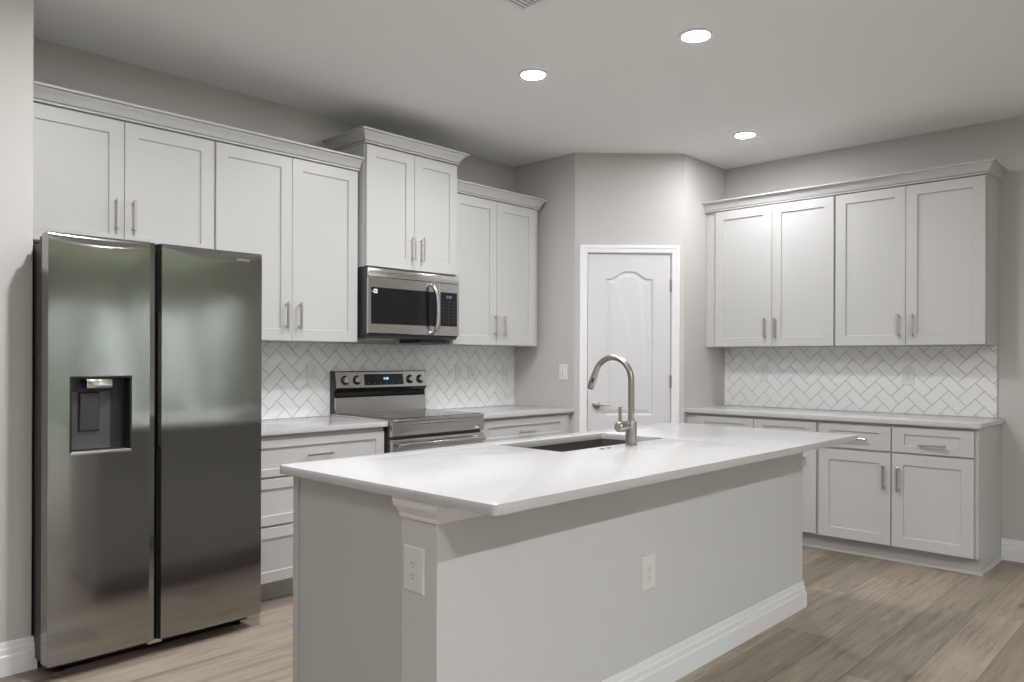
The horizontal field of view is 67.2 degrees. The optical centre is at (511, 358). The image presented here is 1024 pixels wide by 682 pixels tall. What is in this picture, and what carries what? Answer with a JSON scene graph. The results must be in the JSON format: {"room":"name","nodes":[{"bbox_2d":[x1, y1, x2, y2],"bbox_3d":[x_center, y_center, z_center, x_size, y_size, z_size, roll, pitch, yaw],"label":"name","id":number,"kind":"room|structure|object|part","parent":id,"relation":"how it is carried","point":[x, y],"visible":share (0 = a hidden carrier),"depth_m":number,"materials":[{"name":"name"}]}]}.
{"room":"kitchen","nodes":[
{"label":"kitchen","id":0,"kind":"room"},
{"bbox_2d":[0,0,33,642],"bbox_3d":[-3.587,-0.149,2.059,0.788,2.850,3.843,0,0,43],"label":"wall","id":1,"kind":"structure","parent":0,"point":[16,16],"depth_m":3.14,"materials":[{"name":"grey paint"}]},
{"bbox_2d":[0,635,36,677],"bbox_3d":[-3.529,1.208,2.012,0.664,0.136,3.859,0,0,43],"label":"baseboard","id":2,"kind":"structure","parent":1,"relation":"attached to","point":[17,656],"depth_m":3.14,"materials":[{"name":"white paint"}]},
{"bbox_2d":[33,38,514,346],"bbox_3d":[-0.802,-0.140,5.495,0.120,2.850,4.976,0,0,43],"label":"wall","id":3,"kind":"structure","parent":0,"point":[53,64],"depth_m":4.37,"materials":[{"name":"grey paint"}]},
{"bbox_2d":[33,102,213,248],"bbox_3d":[-2.000,-0.852,3.861,0.374,0.643,0.914,0,0,43],"label":"upper cabinet","id":4,"kind":"object","parent":3,"relation":"attached to","point":[93,175],"visible":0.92,"depth_m":3.74,"materials":[{"name":"grey paint"}]},
{"bbox_3d":[-2.052,-0.846,3.599,0.018,0.618,0.450,0,0,43],"label":"door","id":5,"kind":"part","parent":4,"relation":"part of","materials":[{"name":"grey paint"}]},
{"bbox_3d":[-1.904,-0.700,3.717,0.036,0.150,0.014,0,0,43],"label":"bar pull","id":6,"kind":"part","parent":4,"relation":"part of","materials":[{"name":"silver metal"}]},
{"bbox_3d":[-1.849,-0.700,3.775,0.036,0.150,0.014,0,0,43],"label":"bar pull","id":7,"kind":"part","parent":4,"relation":"part of","materials":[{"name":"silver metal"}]},
{"bbox_3d":[-1.741,-0.845,3.928,0.018,0.618,0.450,0,0,43],"label":"door","id":8,"kind":"part","parent":4,"relation":"part of","materials":[{"name":"grey paint"}]},
{"bbox_2d":[214,141,357,342],"bbox_3d":[-1.372,-0.636,4.526,0.374,1.070,0.916,0,0,43],"label":"upper cabinet","id":9,"kind":"object","parent":3,"relation":"attached to","point":[301,216],"visible":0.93,"depth_m":4.43,"materials":[{"name":"grey paint"}]},
{"bbox_2d":[33,81,363,171],"bbox_3d":[-1.564,-1.198,4.088,0.070,0.078,1.841,0,0,43],"label":"crown molding","id":10,"kind":"structure","parent":9,"relation":"attached to","point":[43,93],"depth_m":3.95,"materials":[{"name":"grey paint"}]},
{"bbox_3d":[-1.424,-0.628,4.264,0.018,1.050,0.452,0,0,43],"label":"door","id":11,"kind":"part","parent":9,"relation":"part of","materials":[{"name":"grey paint"}]},
{"bbox_3d":[-1.278,-0.246,4.381,0.036,0.150,0.014,0,0,43],"label":"bar pull","id":12,"kind":"part","parent":9,"relation":"part of","materials":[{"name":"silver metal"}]},
{"bbox_3d":[-1.221,-0.246,4.442,0.036,0.150,0.014,0,0,43],"label":"bar pull","id":13,"kind":"part","parent":9,"relation":"part of","materials":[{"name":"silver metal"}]},
{"bbox_3d":[-1.113,-0.627,4.594,0.018,1.050,0.450,0,0,43],"label":"door","id":14,"kind":"part","parent":9,"relation":"part of","materials":[{"name":"grey paint"}]},
{"bbox_2d":[261,342,514,419],"bbox_3d":[-0.903,0.136,5.295,0.009,0.469,2.682,0,0,43],"label":"backsplash","id":15,"kind":"structure","parent":3,"relation":"attached to","point":[286,392],"depth_m":5.28,"materials":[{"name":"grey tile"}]},
{"bbox_2d":[307,364,316,382],"bbox_3d":[-1.269,0.094,4.894,0.007,0.122,0.076,0,0,43],"label":"wall outlet","id":16,"kind":"object","parent":15,"relation":"attached to","point":[311,368],"visible":1,"depth_m":4.89,"materials":[{"name":"white plastic"}]},
{"bbox_2d":[310,368,314,378],"bbox_3d":[-1.267,0.094,4.892,0.002,0.067,0.033,0,0,43],"label":"receptacle","id":17,"kind":"object","parent":16,"relation":"attached to","point":[312,370],"depth_m":4.89,"materials":[{"name":"grey plastic"}]},
{"bbox_2d":[455,364,462,379],"bbox_3d":[-0.396,0.101,5.818,0.007,0.122,0.076,0,0,43],"label":"wall outlet","id":18,"kind":"object","parent":15,"relation":"attached to","point":[458,367],"visible":1,"depth_m":5.81,"materials":[{"name":"white plastic"}]},
{"bbox_2d":[468,364,475,379],"bbox_3d":[-0.304,0.100,5.913,0.011,0.122,0.076,0,0,43],"label":"wall switch","id":19,"kind":"object","parent":15,"relation":"attached to","point":[471,367],"visible":1,"depth_m":5.91,"materials":[{"name":"white plastic"}]},
{"bbox_2d":[502,365,508,380],"bbox_3d":[-0.050,0.116,6.185,0.007,0.122,0.076,0,0,43],"label":"wall outlet","id":20,"kind":"object","parent":15,"relation":"attached to","point":[505,369],"visible":1,"depth_m":6.18,"materials":[{"name":"white plastic"}]},
{"bbox_2d":[322,126,469,275],"bbox_3d":[-0.757,-0.986,5.121,0.450,0.837,0.884,0,0,43],"label":"upper cabinet","id":21,"kind":"object","parent":3,"relation":"attached to","point":[407,187],"visible":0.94,"depth_m":4.95,"materials":[{"name":"grey paint"}]},
{"bbox_3d":[-0.769,-0.946,4.875,0.018,0.748,0.376,0,0,43],"label":"door","id":22,"kind":"part","parent":21,"relation":"part of","materials":[{"name":"grey paint"}]},
{"bbox_3d":[-0.756,-1.365,5.121,0.450,0.078,0.884,0,0,43],"label":"crown moulding","id":23,"kind":"part","parent":21,"relation":"part of","materials":[{"name":"grey paint"}]},
{"bbox_2d":[357,267,458,343],"bbox_3d":[-0.746,-0.333,5.105,0.475,0.454,0.756,0,0,43],"label":"microwave","id":24,"kind":"object","parent":21,"relation":"attached to","point":[403,306],"visible":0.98,"depth_m":4.93,"materials":[{"name":"grey metal"}]},
{"bbox_3d":[-0.688,-0.330,4.925,0.014,0.349,0.574,0,0,43],"label":"door","id":25,"kind":"part","parent":24,"relation":"part of","materials":[{"name":"silver metal"}]},
{"bbox_3d":[-0.774,-0.138,5.131,0.380,0.016,0.748,0,0,43],"label":"hood plate","id":26,"kind":"part","parent":24,"relation":"part of","materials":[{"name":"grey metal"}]},
{"bbox_3d":[-0.508,-0.327,5.060,0.071,0.349,0.040,0,0,32],"label":"door handle","id":27,"kind":"part","parent":24,"relation":"part of","materials":[{"name":"silver metal"}]},
{"bbox_3d":[-0.426,-0.330,5.194,0.002,0.223,0.147,0,0,43],"label":"control panel","id":28,"kind":"part","parent":24,"relation":"part of","materials":[{"name":"black glass"}]},
{"bbox_3d":[-0.634,-0.714,4.979,0.036,0.150,0.014,0,0,43],"label":"bar pull","id":29,"kind":"part","parent":21,"relation":"part of","materials":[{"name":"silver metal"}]},
{"bbox_3d":[-0.583,-0.710,5.034,0.036,0.150,0.014,0,0,43],"label":"bar pull","id":30,"kind":"part","parent":21,"relation":"part of","materials":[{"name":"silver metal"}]},
{"bbox_3d":[-0.510,-0.945,5.150,0.018,0.748,0.374,0,0,43],"label":"door","id":31,"kind":"part","parent":21,"relation":"part of","materials":[{"name":"grey paint"}]},
{"bbox_2d":[421,179,547,346],"bbox_3d":[-0.191,-0.665,5.771,0.382,1.136,0.956,0,0,43],"label":"upper cabinet","id":32,"kind":"object","parent":3,"relation":"attached to","point":[497,228],"visible":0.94,"depth_m":5.63,"materials":[{"name":"grey paint"}]},
{"bbox_3d":[-0.267,-0.624,5.490,0.018,1.050,0.431,0,0,43],"label":"door","id":33,"kind":"part","parent":32,"relation":"part of","materials":[{"name":"grey paint"}]},
{"bbox_3d":[-0.117,-0.242,5.611,0.036,0.150,0.014,0,0,43],"label":"bar pull","id":34,"kind":"part","parent":32,"relation":"part of","materials":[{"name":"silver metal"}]},
{"bbox_3d":[-0.189,-1.194,5.771,0.382,0.078,0.956,0,0,43],"label":"crown moulding","id":35,"kind":"part","parent":32,"relation":"part of","materials":[{"name":"grey paint"}]},
{"bbox_3d":[-0.053,-0.239,5.678,0.036,0.150,0.014,0,0,43],"label":"bar pull","id":36,"kind":"part","parent":32,"relation":"part of","materials":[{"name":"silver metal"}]},
{"bbox_3d":[0.027,-0.623,5.801,0.018,1.050,0.421,0,0,43],"label":"door","id":37,"kind":"part","parent":32,"relation":"part of","materials":[{"name":"grey paint"}]},
{"bbox_2d":[0,545,1023,681],"bbox_3d":[2.057,1.345,0.065,11.740,0.100,8.939,0,0,43],"label":"floor","id":38,"kind":"structure","parent":0,"point":[864,618],"depth_m":3.50,"materials":[{"name":"brown wood"}]},
{"bbox_2d":[32,231,261,671],"bbox_3d":[-1.823,0.390,3.655,0.863,1.785,0.911,0,0,43],"label":"refrigerator","id":39,"kind":"object","parent":38,"relation":"on","point":[147,356],"visible":1,"depth_m":3.29,"materials":[{"name":"grey metal"}]},
{"bbox_3d":[-1.754,0.254,3.195,0.006,0.241,0.166,0,0,43],"label":"plate","id":40,"kind":"part","parent":39,"relation":"part of","materials":[{"name":"grey plastic"}]},
{"bbox_3d":[-1.721,0.359,3.200,0.085,1.723,0.390,0,0,43],"label":"door","id":41,"kind":"part","parent":39,"relation":"part of","materials":[{"name":"silver metal"}]},
{"bbox_3d":[-1.391,0.360,3.549,0.085,1.723,0.471,0,0,43],"label":"door","id":42,"kind":"part","parent":39,"relation":"part of","materials":[{"name":"silver metal"}]},
{"bbox_2d":[261,590,292,600],"bbox_3d":[-1.130,1.276,4.295,0.012,0.018,0.919,0,0,43],"label":"trim","id":43,"kind":"structure","parent":38,"relation":"on","point":[284,593],"depth_m":4.15,"materials":[{"name":"grey paint"}]},
{"bbox_2d":[261,427,383,596],"bbox_3d":[-1.277,0.843,4.434,0.646,0.883,0.920,0,0,43],"label":"base cabinet","id":44,"kind":"object","parent":38,"relation":"on","point":[276,450],"visible":0.26,"depth_m":4.10,"materials":[{"name":"grey paint"}]},
{"bbox_3d":[-1.075,1.030,4.243,0.018,0.286,0.904,0,0,43],"label":"drawer","id":45,"kind":"part","parent":44,"relation":"part of","materials":[{"name":"grey paint"}]},
{"bbox_3d":[-1.075,0.754,4.243,0.018,0.242,0.904,0,0,43],"label":"drawer","id":46,"kind":"part","parent":44,"relation":"part of","materials":[{"name":"grey paint"}]},
{"bbox_3d":[-1.052,0.521,4.228,0.036,0.014,0.155,0,0,43],"label":"bar pull","id":47,"kind":"part","parent":44,"relation":"part of","materials":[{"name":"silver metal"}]},
{"bbox_3d":[-1.074,0.525,4.243,0.018,0.192,0.904,0,0,43],"label":"drawer","id":48,"kind":"part","parent":44,"relation":"part of","materials":[{"name":"grey paint"}]},
{"bbox_2d":[261,416,387,435],"bbox_3d":[-1.280,0.385,4.442,0.632,0.030,0.924,0,0,43],"label":"countertop","id":49,"kind":"structure","parent":44,"relation":"on","point":[269,427],"depth_m":4.39,"materials":[{"name":"white stone"}]},
{"bbox_2d":[330,370,485,452],"bbox_3d":[-0.662,0.684,5.025,0.712,1.204,0.760,0,0,43],"label":"range","id":50,"kind":"object","parent":38,"relation":"on","point":[397,398],"visible":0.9,"depth_m":5.00,"materials":[{"name":"grey metal"}]},
{"bbox_3d":[-0.663,0.359,5.028,0.555,0.003,0.732,0,0,43],"label":"cooktop glass","id":51,"kind":"part","parent":50,"relation":"part of","materials":[{"name":"black glass"}]},
{"bbox_3d":[-0.658,0.371,5.023,0.589,0.021,0.760,0,0,43],"label":"cooktop frame","id":52,"kind":"part","parent":50,"relation":"part of","materials":[{"name":"silver metal"}]},
{"bbox_2d":[383,423,485,452],"bbox_3d":[-0.661,0.809,5.025,0.710,0.855,0.760,0,0,43],"label":"oven","id":53,"kind":"object","parent":50,"relation":"in","point":[398,437],"depth_m":4.74,"materials":[{"name":"silver metal"}]},
{"bbox_2d":[480,413,569,441],"bbox_3d":[-0.090,0.847,5.691,0.646,0.883,0.982,0,0,43],"label":"base cabinet","id":54,"kind":"object","parent":38,"relation":"on","point":[507,428],"visible":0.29,"depth_m":5.47,"materials":[{"name":"grey paint"}]},
{"bbox_2d":[434,405,573,418],"bbox_3d":[-0.093,0.389,5.698,0.632,0.030,0.982,0,0,43],"label":"countertop","id":55,"kind":"structure","parent":54,"relation":"on","point":[501,411],"depth_m":5.64,"materials":[{"name":"white stone"}]},
{"bbox_3d":[0.112,0.517,5.460,0.036,0.014,0.160,0,0,43],"label":"bar pull","id":56,"kind":"part","parent":54,"relation":"part of","materials":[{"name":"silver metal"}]},
{"bbox_2d":[293,452,806,681],"bbox_3d":[0.377,0.848,3.348,0.806,0.883,2.570,0,0,43],"label":"kitchen island","id":57,"kind":"object","parent":38,"relation":"on","point":[549,593],"visible":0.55,"depth_m":2.64,"materials":[{"name":"grey paint"}]},
{"bbox_3d":[-0.534,0.845,2.503,0.573,0.883,0.005,0,0,43],"label":"panel","id":58,"kind":"part","parent":57,"relation":"part of","materials":[{"name":"grey paint"}]},
{"bbox_2d":[404,544,424,594],"bbox_3d":[-0.288,0.617,2.253,0.090,0.133,0.007,0,0,43],"label":"wall outlet","id":59,"kind":"object","parent":57,"relation":"attached to","point":[414,556],"visible":1,"depth_m":2.25,"materials":[{"name":"white plastic"}]},
{"bbox_2d":[409,557,416,581],"bbox_3d":[-0.290,0.617,2.251,0.033,0.067,0.002,0,0,43],"label":"receptacle","id":60,"kind":"object","parent":59,"relation":"attached to","point":[412,560],"depth_m":2.25,"materials":[{"name":"grey plastic"}]},
{"bbox_3d":[-0.167,0.438,2.327,0.198,0.064,0.336,0,0,43],"label":"capital moulding","id":61,"kind":"part","parent":57,"relation":"part of","materials":[{"name":"white paint"}]},
{"bbox_2d":[280,422,856,515],"bbox_3d":[0.451,0.391,3.271,1.066,0.030,2.572,0,0,43],"label":"island countertop","id":62,"kind":"structure","parent":57,"relation":"on","point":[496,478],"depth_m":2.72,"materials":[{"name":"white stone"}]},
{"bbox_2d":[530,439,624,451],"bbox_3d":[0.330,0.512,3.504,0.407,0.212,0.805,0,0,43],"label":"sink","id":63,"kind":"object","parent":62,"relation":"in","point":[563,447],"visible":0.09,"depth_m":3.78,"materials":[{"name":"grey metal"}]},
{"bbox_2d":[587,354,636,444],"bbox_3d":[0.420,0.178,3.415,0.264,0.394,0.127,0,0,43],"label":"faucet","id":64,"kind":"object","parent":62,"relation":"on","point":[629,427],"visible":1,"depth_m":3.36,"materials":[{"name":"silver metal"}]},
{"bbox_3d":[0.465,0.244,3.310,0.015,0.072,0.015,0,0,-2],"label":"lever","id":65,"kind":"part","parent":64,"relation":"part of","materials":[{"name":"silver metal"}]},
{"bbox_2d":[642,554,654,591],"bbox_3d":[0.527,0.825,2.965,0.007,0.131,0.090,0,0,43],"label":"wall outlet","id":66,"kind":"object","parent":57,"relation":"attached to","point":[648,562],"visible":1,"depth_m":2.96,"materials":[{"name":"white plastic"}]},
{"bbox_2d":[647,564,651,582],"bbox_3d":[0.529,0.825,2.964,0.002,0.067,0.033,0,0,43],"label":"receptacle","id":67,"kind":"object","parent":66,"relation":"attached to","point":[649,566],"depth_m":2.96,"materials":[{"name":"grey plastic"}]},
{"bbox_3d":[0.597,1.222,3.152,0.180,0.136,2.551,0,0,43],"label":"baseboard","id":68,"kind":"part","parent":57,"relation":"part of","materials":[{"name":"white paint"}]},
{"bbox_2d":[687,412,821,544],"bbox_3d":[1.891,0.853,5.755,1.006,0.883,0.650,0,0,43],"label":"base cabinet","id":69,"kind":"object","parent":38,"relation":"on","point":[810,534],"visible":0.1,"depth_m":5.28,"materials":[{"name":"grey paint"}]},
{"bbox_3d":[1.565,0.508,5.680,0.458,0.152,0.018,0,0,43],"label":"drawer","id":70,"kind":"part","parent":69,"relation":"part of","materials":[{"name":"grey paint"}]},
{"bbox_3d":[1.898,0.509,5.366,0.447,0.152,0.018,0,0,43],"label":"drawer","id":71,"kind":"part","parent":69,"relation":"part of","materials":[{"name":"grey paint"}]},
{"bbox_3d":[1.897,0.893,5.366,0.447,0.580,0.018,0,0,43],"label":"door","id":72,"kind":"part","parent":69,"relation":"part of","materials":[{"name":"grey paint"}]},
{"bbox_2d":[818,420,1000,571],"bbox_3d":[2.602,0.856,5.085,0.947,0.883,0.650,0,0,43],"label":"base cabinet","id":73,"kind":"object","parent":38,"relation":"on","point":[924,494],"visible":0.91,"depth_m":4.83,"materials":[{"name":"grey paint"}]},
{"bbox_2d":[684,405,1004,428],"bbox_3d":[2.251,0.397,5.430,1.976,0.030,0.634,0,0,43],"label":"countertop","id":74,"kind":"structure","parent":73,"relation":"on","point":[797,413],"depth_m":5.18,"materials":[{"name":"white stone"}]},
{"bbox_3d":[2.237,0.895,5.044,0.456,0.582,0.018,0,0,43],"label":"door","id":75,"kind":"part","parent":73,"relation":"part of","materials":[{"name":"grey paint"}]},
{"bbox_3d":[2.238,0.512,5.044,0.456,0.152,0.018,0,0,43],"label":"drawer","id":76,"kind":"part","parent":73,"relation":"part of","materials":[{"name":"grey paint"}]},
{"bbox_3d":[2.357,0.754,4.895,0.014,0.155,0.036,0,0,43],"label":"bar pull","id":77,"kind":"part","parent":73,"relation":"part of","materials":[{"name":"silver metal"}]},
{"bbox_3d":[2.419,0.759,4.836,0.014,0.155,0.036,0,0,43],"label":"bar pull","id":78,"kind":"part","parent":73,"relation":"part of","materials":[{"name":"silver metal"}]},
{"bbox_2d":[802,542,1001,575],"bbox_3d":[2.272,1.287,5.460,1.966,0.018,0.518,0,0,43],"label":"toe kick","id":79,"kind":"object","parent":73,"relation":"attached to","point":[999,559],"depth_m":4.90,"materials":[{"name":"grey paint"}]},
{"bbox_3d":[2.561,0.533,4.703,0.155,0.014,0.036,0,0,43],"label":"bar pull","id":80,"kind":"part","parent":73,"relation":"part of","materials":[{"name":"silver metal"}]},
{"bbox_3d":[2.574,0.894,4.726,0.458,0.586,0.018,0,0,43],"label":"door","id":81,"kind":"part","parent":73,"relation":"part of","materials":[{"name":"grey paint"}]},
{"bbox_3d":[2.575,0.511,4.726,0.458,0.156,0.018,0,0,43],"label":"drawer","id":82,"kind":"part","parent":73,"relation":"part of","materials":[{"name":"grey paint"}]},
{"bbox_3d":[2.961,0.857,4.783,0.012,0.882,0.592,0,0,43],"label":"panel","id":83,"kind":"part","parent":73,"relation":"part of","materials":[{"name":"grey paint"}]},
{"bbox_2d":[34,0,1023,168],"bbox_3d":[2.067,-1.605,0.065,11.740,0.100,8.939,0,0,43],"label":"ceiling","id":84,"kind":"structure","parent":0,"point":[805,76],"depth_m":4.05,"materials":[{"name":"white paint"}]},
{"bbox_2d":[494,0,553,13],"bbox_3d":[0.049,-1.556,3.266,0.280,0.012,0.280,0,0,43],"label":"ceiling vent","id":85,"kind":"object","parent":84,"relation":"in","point":[521,6],"visible":1,"depth_m":3.37,"materials":[{"name":"white metal"}]},
{"bbox_2d":[518,68,548,79],"bbox_3d":[0.116,-1.558,4.228,0.170,0.008,0.170,0,0,43],"label":"recessed light","id":86,"kind":"object","parent":84,"relation":"in","point":[531,73],"visible":1,"depth_m":4.22,"materials":[{"name":"white paint"}]},
{"bbox_2d":[678,27,713,42],"bbox_3d":[0.886,-1.555,3.713,0.170,0.008,0.170,0,0,43],"label":"recessed light","id":87,"kind":"object","parent":84,"relation":"in","point":[693,35],"visible":1,"depth_m":3.70,"materials":[{"name":"white paint"}]},
{"bbox_2d":[732,131,757,138],"bbox_3d":[1.619,-1.552,5.352,0.170,0.008,0.170,0,0,43],"label":"recessed light","id":88,"kind":"object","parent":84,"relation":"in","point":[743,134],"visible":1,"depth_m":5.33,"materials":[{"name":"white paint"}]},
{"bbox_2d":[514,153,574,432],"bbox_3d":[0.286,-0.136,6.101,0.629,2.850,0.120,0,0,43],"label":"wall","id":89,"kind":"structure","parent":0,"point":[537,382],"depth_m":5.99,"materials":[{"name":"grey paint"}]},
{"bbox_2d":[559,364,566,379],"bbox_3d":[0.391,0.104,5.911,0.076,0.122,0.011,0,0,43],"label":"wall switch","id":90,"kind":"object","parent":89,"relation":"attached to","point":[562,367],"visible":1,"depth_m":5.91,"materials":[{"name":"white plastic"}]},
{"bbox_2d":[574,153,684,432],"bbox_3d":[0.890,-0.134,5.916,0.837,2.850,0.120,0,0,-2],"label":"wall","id":91,"kind":"structure","parent":0,"point":[621,198],"depth_m":5.86,"materials":[{"name":"grey paint"}]},
{"bbox_2d":[587,254,671,430],"bbox_3d":[0.893,0.242,5.850,0.647,2.074,0.091,0,0,-2],"label":"door","id":92,"kind":"structure","parent":91,"relation":"in","point":[629,306],"depth_m":5.86,"materials":[{"name":"white paint"}]},
{"bbox_3d":[0.678,0.352,5.824,0.136,0.062,0.056,0,0,-2],"label":"lever handle","id":93,"kind":"part","parent":92,"relation":"part of","materials":[{"name":"silver metal"}]},
{"bbox_2d":[579,245,679,431],"bbox_3d":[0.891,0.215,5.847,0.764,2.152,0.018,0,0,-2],"label":"trim","id":94,"kind":"structure","parent":91,"relation":"attached to","point":[584,249],"depth_m":5.84,"materials":[{"name":"white paint"}]},
{"bbox_2d":[684,155,725,422],"bbox_3d":[1.487,-0.132,6.147,0.120,2.850,0.643,0,0,43],"label":"wall","id":95,"kind":"structure","parent":0,"point":[704,367],"depth_m":6.03,"materials":[{"name":"grey paint"}]},
{"bbox_2d":[725,116,1023,540],"bbox_3d":[5.090,-0.119,3.270,11.500,2.850,0.120,0,0,43],"label":"wall","id":96,"kind":"structure","parent":0,"point":[1002,140],"depth_m":5.00,"materials":[{"name":"grey paint"}]},
{"bbox_2d":[706,196,847,347],"bbox_3d":[1.995,-0.625,5.856,1.010,1.070,0.369,0,0,43],"label":"upper cabinet","id":97,"kind":"object","parent":96,"relation":"attached to","point":[771,269],"visible":0.98,"depth_m":5.71,"materials":[{"name":"grey paint"}]},
{"bbox_3d":[1.764,-0.617,5.881,0.461,1.050,0.018,0,0,43],"label":"door","id":98,"kind":"part","parent":97,"relation":"part of","materials":[{"name":"grey paint"}]},
{"bbox_3d":[1.879,-0.228,5.735,0.014,0.150,0.036,0,0,43],"label":"bar pull","id":99,"kind":"part","parent":97,"relation":"part of","materials":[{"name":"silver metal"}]},
{"bbox_3d":[1.935,-0.226,5.682,0.014,0.150,0.036,0,0,43],"label":"bar pull","id":100,"kind":"part","parent":97,"relation":"part of","materials":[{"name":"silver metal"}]},
{"bbox_3d":[2.098,-0.616,5.566,0.451,1.050,0.018,0,0,43],"label":"door","id":101,"kind":"part","parent":97,"relation":"part of","materials":[{"name":"grey paint"}]},
{"bbox_2d":[724,346,997,417],"bbox_3d":[2.452,0.148,5.670,1.936,0.469,0.010,0,0,43],"label":"backsplash","id":102,"kind":"structure","parent":96,"relation":"attached to","point":[948,380],"depth_m":5.54,"materials":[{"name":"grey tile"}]},
{"bbox_2d":[759,365,767,380],"bbox_3d":[1.988,0.114,6.098,0.076,0.122,0.007,0,0,43],"label":"wall outlet","id":103,"kind":"object","parent":102,"relation":"attached to","point":[763,369],"visible":1,"depth_m":6.09,"materials":[{"name":"white plastic"}]},
{"bbox_2d":[761,369,764,376],"bbox_3d":[1.987,0.114,6.096,0.033,0.067,0.002,0,0,43],"label":"receptacle","id":104,"kind":"object","parent":103,"relation":"attached to","point":[762,370],"depth_m":6.10,"materials":[{"name":"grey plastic"}]},
{"bbox_2d":[903,367,914,384],"bbox_3d":[2.761,0.121,5.368,0.076,0.122,0.007,0,0,43],"label":"wall outlet","id":105,"kind":"object","parent":102,"relation":"attached to","point":[908,372],"visible":1,"depth_m":5.36,"materials":[{"name":"white plastic"}]},
{"bbox_2d":[906,371,910,380],"bbox_3d":[2.759,0.121,5.366,0.033,0.067,0.002,0,0,43],"label":"receptacle","id":106,"kind":"object","parent":105,"relation":"attached to","point":[908,373],"depth_m":5.36,"materials":[{"name":"grey plastic"}]},
{"bbox_2d":[835,174,998,346],"bbox_3d":[2.700,-0.622,5.190,0.928,1.070,0.369,0,0,43],"label":"upper cabinet","id":107,"kind":"object","parent":96,"relation":"attached to","point":[917,264],"visible":1,"depth_m":5.03,"materials":[{"name":"grey paint"}]},
{"bbox_2d":[702,158,1007,213],"bbox_3d":[2.349,-1.185,5.516,1.990,0.078,0.378,0,0,43],"label":"crown molding","id":108,"kind":"structure","parent":107,"relation":"attached to","point":[993,167],"depth_m":5.24,"materials":[{"name":"grey paint"}]},
{"bbox_3d":[2.437,-0.615,5.246,0.454,1.050,0.018,0,0,43],"label":"door","id":109,"kind":"part","parent":107,"relation":"part of","materials":[{"name":"grey paint"}]},
{"bbox_3d":[2.552,-0.223,5.100,0.014,0.150,0.036,0,0,43],"label":"bar pull","id":110,"kind":"part","parent":107,"relation":"part of","materials":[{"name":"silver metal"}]},
{"bbox_3d":[2.614,-0.221,5.040,0.014,0.150,0.036,0,0,43],"label":"bar pull","id":111,"kind":"part","parent":107,"relation":"part of","materials":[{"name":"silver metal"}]},
{"bbox_3d":[2.770,-0.614,4.931,0.458,1.050,0.018,0,0,43],"label":"door","id":112,"kind":"part","parent":107,"relation":"part of","materials":[{"name":"grey paint"}]},
{"bbox_2d":[1001,538,1023,562],"bbox_3d":[6.192,1.242,2.131,8.324,0.136,0.016,0,0,43],"label":"baseboard","id":113,"kind":"structure","parent":96,"relation":"attached to","point":[1011,550],"depth_m":4.94,"materials":[{"name":"white paint"}]}
]}

